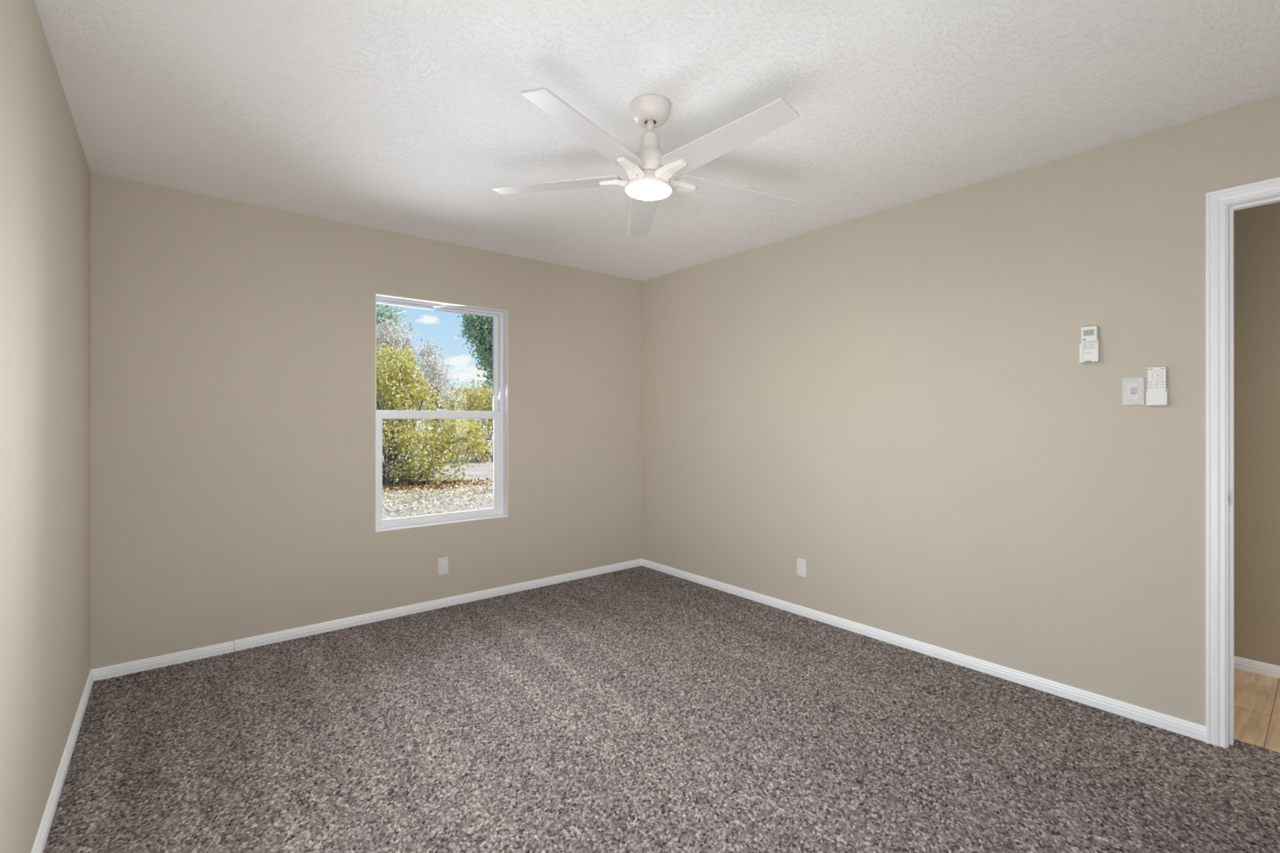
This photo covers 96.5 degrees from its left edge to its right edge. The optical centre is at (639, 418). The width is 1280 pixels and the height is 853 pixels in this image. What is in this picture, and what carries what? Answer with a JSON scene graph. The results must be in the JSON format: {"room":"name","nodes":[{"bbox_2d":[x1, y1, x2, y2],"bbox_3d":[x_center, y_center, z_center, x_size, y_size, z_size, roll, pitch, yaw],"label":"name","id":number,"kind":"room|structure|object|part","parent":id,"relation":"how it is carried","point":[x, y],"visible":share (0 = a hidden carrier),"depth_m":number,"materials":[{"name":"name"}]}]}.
{"room":"empty bedroom","nodes":[
{"label":"empty bedroom","id":0,"kind":"room"},
{"bbox_2d":[0,0,90,852],"bbox_3d":[-1.271,0.187,0.958,0.150,2.740,4.793,0,0,-39],"label":"wall","id":1,"kind":"structure","parent":0,"point":[45,173],"depth_m":1.69,"materials":[{"name":"beige paint"}]},
{"bbox_2d":[31,669,93,852],"bbox_3d":[-1.208,1.230,1.009,0.013,0.057,4.493,0,0,-39],"label":"baseboard","id":2,"kind":"structure","parent":1,"relation":"attached to","point":[43,831],"depth_m":1.96,"materials":[{"name":"white paint"}]},
{"bbox_2d":[90,172,641,669],"bbox_3d":[-1.316,0.187,3.922,3.537,2.740,0.150,0,0,-39],"label":"wall","id":3,"kind":"structure","parent":0,"point":[233,343],"depth_m":3.26,"materials":[{"name":"beige paint"}]},
{"bbox_2d":[92,558,641,681],"bbox_3d":[-1.307,1.232,3.824,3.427,0.060,0.013,0,0,-39],"label":"baseboard","id":4,"kind":"structure","parent":3,"relation":"attached to","point":[124,668],"depth_m":3.39,"materials":[{"name":"white paint"}]},
{"bbox_2d":[375,293,507,532],"bbox_3d":[-1.345,-0.035,3.895,0.894,1.486,0.154,0,0,-39],"label":"window","id":5,"kind":"structure","parent":3,"relation":"in","point":[499,414],"depth_m":4.02,"materials":[{"name":"white paint"}]},
{"bbox_3d":[-1.376,-0.386,3.925,0.852,0.748,0.024,0,0,-39],"label":"sash","id":6,"kind":"part","parent":5,"relation":"part of","materials":[{"name":"clear glass"}]},
{"bbox_3d":[-1.358,0.314,3.903,0.852,0.736,0.026,0,0,-39],"label":"sash","id":7,"kind":"part","parent":5,"relation":"part of","materials":[{"name":"white plastic"}]},
{"bbox_3d":[-1.320,0.702,3.865,0.894,0.011,0.076,0,0,-39],"label":"sill","id":8,"kind":"part","parent":5,"relation":"part of","materials":[{"name":"white paint"}]},
{"bbox_2d":[437,556,448,575],"bbox_3d":[-1.316,0.985,3.820,0.070,0.114,0.007,0,0,-39],"label":"wall outlet","id":9,"kind":"object","parent":3,"relation":"attached to","point":[442,562],"visible":1,"depth_m":3.82,"materials":[{"name":"white plastic"}]},
{"bbox_2d":[440,566,445,571],"bbox_3d":[-1.314,1.004,3.818,0.034,0.029,0.002,0,0,-39],"label":"receptacle","id":10,"kind":"object","parent":9,"relation":"attached to","point":[442,568],"depth_m":3.82,"materials":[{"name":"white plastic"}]},
{"bbox_2d":[440,560,445,565],"bbox_3d":[-1.314,0.966,3.818,0.034,0.029,0.002,0,0,-39],"label":"receptacle","id":11,"kind":"object","parent":9,"relation":"attached to","point":[442,562],"depth_m":3.82,"materials":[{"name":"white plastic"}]},
{"bbox_2d":[34,0,1279,280],"bbox_3d":[0.594,-1.283,2.324,4.767,0.200,5.143,0,0,-39],"label":"ceiling","id":12,"kind":"structure","parent":0,"point":[403,117],"depth_m":2.06,"materials":[{"name":"white paint"}]},
{"bbox_2d":[490,87,799,236],"bbox_3d":[0.064,-1.016,2.117,1.233,0.334,1.178,0,0,-39],"label":"ceiling fan","id":13,"kind":"object","parent":12,"relation":"hanging from","point":[650,171],"visible":1,"depth_m":2.09,"materials":[{"name":"white plastic"}]},
{"bbox_3d":[-0.326,-0.916,2.244,0.530,0.007,0.124,1,8,14],"label":"blade","id":14,"kind":"part","parent":13,"relation":"part of","materials":[{"name":"white wood"}]},
{"bbox_3d":[-0.164,-0.920,1.840,0.124,0.007,0.530,11,4,32],"label":"blade","id":15,"kind":"part","parent":13,"relation":"part of","materials":[{"name":"white wood"}]},
{"bbox_3d":[0.009,-0.901,2.524,0.124,0.007,0.530,-7,-1,-4],"label":"blade","id":16,"kind":"part","parent":13,"relation":"part of","materials":[{"name":"white wood"}]},
{"bbox_2d":[626,181,671,199],"bbox_3d":[0.032,-0.854,2.152,0.172,0.008,0.172,3,-2,-39],"label":"diffuser","id":17,"kind":"object","parent":13,"relation":"attached to","point":[642,190],"depth_m":2.13,"materials":[{"name":"white glass"}]},
{"bbox_3d":[0.271,-0.908,1.869,0.124,0.007,0.530,14,-9,-39],"label":"blade","id":18,"kind":"part","parent":13,"relation":"part of","materials":[{"name":"white wood"}]},
{"bbox_3d":[0.378,-0.896,2.291,0.530,0.007,0.124,2,-10,-22],"label":"blade","id":19,"kind":"part","parent":13,"relation":"part of","materials":[{"name":"white wood"}]},
{"bbox_2d":[43,565,1279,852],"bbox_3d":[0.610,1.307,2.304,4.467,0.100,4.793,0,0,-39],"label":"floor","id":20,"kind":"structure","parent":0,"point":[637,709],"depth_m":2.18,"materials":[{"name":"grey carpet"}]},
{"bbox_2d":[641,93,1279,726],"bbox_3d":[1.982,0.187,3.428,1.160,2.740,4.793,0,0,-39],"label":"wall","id":21,"kind":"structure","parent":0,"point":[899,402],"depth_m":2.85,"materials":[{"name":"beige paint"}]},
{"bbox_2d":[796,558,806,577],"bbox_3d":[1.035,0.955,3.663,0.007,0.114,0.070,0,0,-39],"label":"wall outlet","id":22,"kind":"object","parent":21,"relation":"attached to","point":[801,563],"visible":1,"depth_m":3.66,"materials":[{"name":"white plastic"}]},
{"bbox_2d":[641,558,1205,742],"bbox_3d":[1.109,1.230,3.569,0.013,0.057,3.468,0,0,-39],"label":"baseboard","id":23,"kind":"structure","parent":21,"relation":"attached to","point":[1162,721],"depth_m":2.87,"materials":[{"name":"white paint"}]},
{"bbox_2d":[1079,338,1099,363],"bbox_3d":[1.969,-0.297,2.504,0.029,0.100,0.066,0,0,-39],"label":"cradle","id":24,"kind":"object","parent":21,"relation":"attached to","point":[1096,359],"visible":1,"depth_m":2.49,"materials":[{"name":"white plastic"}]},
{"bbox_2d":[1080,325,1097,359],"bbox_3d":[1.967,-0.329,2.502,0.019,0.150,0.057,0,0,-39],"label":"remote control","id":25,"kind":"object","parent":24,"relation":"in","point":[1089,335],"visible":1,"depth_m":2.50,"materials":[{"name":"white plastic"}]},
{"bbox_2d":[1122,377,1144,404],"bbox_3d":[2.067,-0.115,2.397,0.013,0.115,0.071,0,0,-39],"label":"wall switch","id":26,"kind":"object","parent":21,"relation":"attached to","point":[1133,388],"visible":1,"depth_m":2.40,"materials":[{"name":"white plastic"}]},
{"bbox_2d":[1146,388,1168,405],"bbox_3d":[2.113,-0.089,2.336,0.020,0.068,0.064,0,0,-39],"label":"cradle","id":27,"kind":"object","parent":21,"relation":"attached to","point":[1153,398],"visible":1,"depth_m":2.33,"materials":[{"name":"white plastic"}]},
{"bbox_2d":[1147,366,1166,391],"bbox_3d":[2.112,-0.136,2.335,0.015,0.150,0.056,0,0,-39],"label":"remote control","id":28,"kind":"object","parent":27,"relation":"in","point":[1157,376],"visible":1,"depth_m":2.33,"materials":[{"name":"white plastic"}]},
{"bbox_2d":[1205,177,1279,748],"bbox_3d":[2.531,0.194,1.928,0.141,2.146,0.878,0,0,-39],"label":"door frame","id":29,"kind":"structure","parent":21,"relation":"in","point":[1221,205],"depth_m":2.20,"materials":[{"name":"white paint"}]},
{"bbox_2d":[1234,656,1279,678],"bbox_3d":[3.027,1.230,2.867,0.013,0.057,2.600,0,0,-39],"label":"baseboard","id":30,"kind":"structure","parent":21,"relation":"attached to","point":[1254,666],"depth_m":2.83,"materials":[{"name":"white paint"}]},
{"label":"outside","id":31,"kind":"structure","parent":0,"visible":0},
{"bbox_2d":[382,426,493,519],"bbox_3d":[-23.610,1.507,44.620,100.000,0.030,91.037,0,0,-39],"label":"ground","id":32,"kind":"structure","parent":31,"point":[481,470],"depth_m":11.05,"materials":[{"name":"beige gravel"}]},
{"bbox_2d":[376,303,411,450],"bbox_3d":[-11.824,-2.233,26.007,2.486,7.596,2.525,0,0,-30],"label":"tree","id":33,"kind":"object","parent":32,"relation":"on","point":[392,313],"visible":0.3,"depth_m":25.68,"materials":[{"name":"grey plant"}]},
{"bbox_2d":[376,314,422,463],"bbox_3d":[-8.367,-0.931,19.008,2.118,4.996,1.752,0,0,6],"label":"tree","id":34,"kind":"object","parent":32,"relation":"on","point":[391,333],"visible":0.38,"depth_m":18.88,"materials":[{"name":"grey plant"}]},
{"bbox_2d":[414,402,448,439],"bbox_3d":[-14.467,-0.098,39.799,2.834,3.364,2.842,0,0,-39],"label":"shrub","id":35,"kind":"object","parent":32,"relation":"on","point":[418,420],"visible":0.09,"depth_m":39.69,"materials":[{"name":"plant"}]},
{"bbox_2d":[376,338,493,485],"bbox_3d":[-5.136,-0.124,12.964,3.657,3.427,2.150,0,0,4],"label":"shrub","id":36,"kind":"object","parent":32,"relation":"on","point":[393,428],"visible":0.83,"depth_m":12.82,"materials":[{"name":"green plant"}]},
{"bbox_2d":[409,336,462,466],"bbox_3d":[-6.427,-0.517,18.046,1.567,4.166,1.477,0,0,-39],"label":"tree","id":37,"kind":"object","parent":32,"relation":"on","point":[433,369],"visible":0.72,"depth_m":17.96,"materials":[{"name":"grey plant"}]},
{"bbox_2d":[382,472,493,519],"bbox_3d":[-3.857,1.462,10.672,15.214,0.119,9.264,0,0,-39],"label":"leaf litter","id":38,"kind":"object","parent":32,"relation":"on","point":[452,489],"visible":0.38,"depth_m":10.88,"materials":[{"name":"beige gravel"}]},
{"bbox_2d":[382,477,493,495],"bbox_3d":[-4.766,1.446,12.235,5.662,0.154,2.539,0,0,-39],"label":"leaf litter","id":39,"kind":"object","parent":32,"relation":"on","point":[411,486],"visible":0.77,"depth_m":12.22,"materials":[{"name":"brown plant"}]},
{"bbox_2d":[419,375,493,463],"bbox_3d":[-5.757,0.014,19.914,3.948,3.114,2.556,0,0,-5],"label":"shrub","id":40,"kind":"object","parent":32,"relation":"on","point":[469,402],"visible":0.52,"depth_m":19.59,"materials":[{"name":"green plant"}]},
{"bbox_2d":[457,313,492,402],"bbox_3d":[-5.733,-2.513,25.162,4.385,8.216,3.362,0,0,-5],"label":"tree","id":41,"kind":"object","parent":32,"relation":"on","point":[477,326],"visible":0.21,"depth_m":24.43,"materials":[{"name":"green plant"}]}
]}

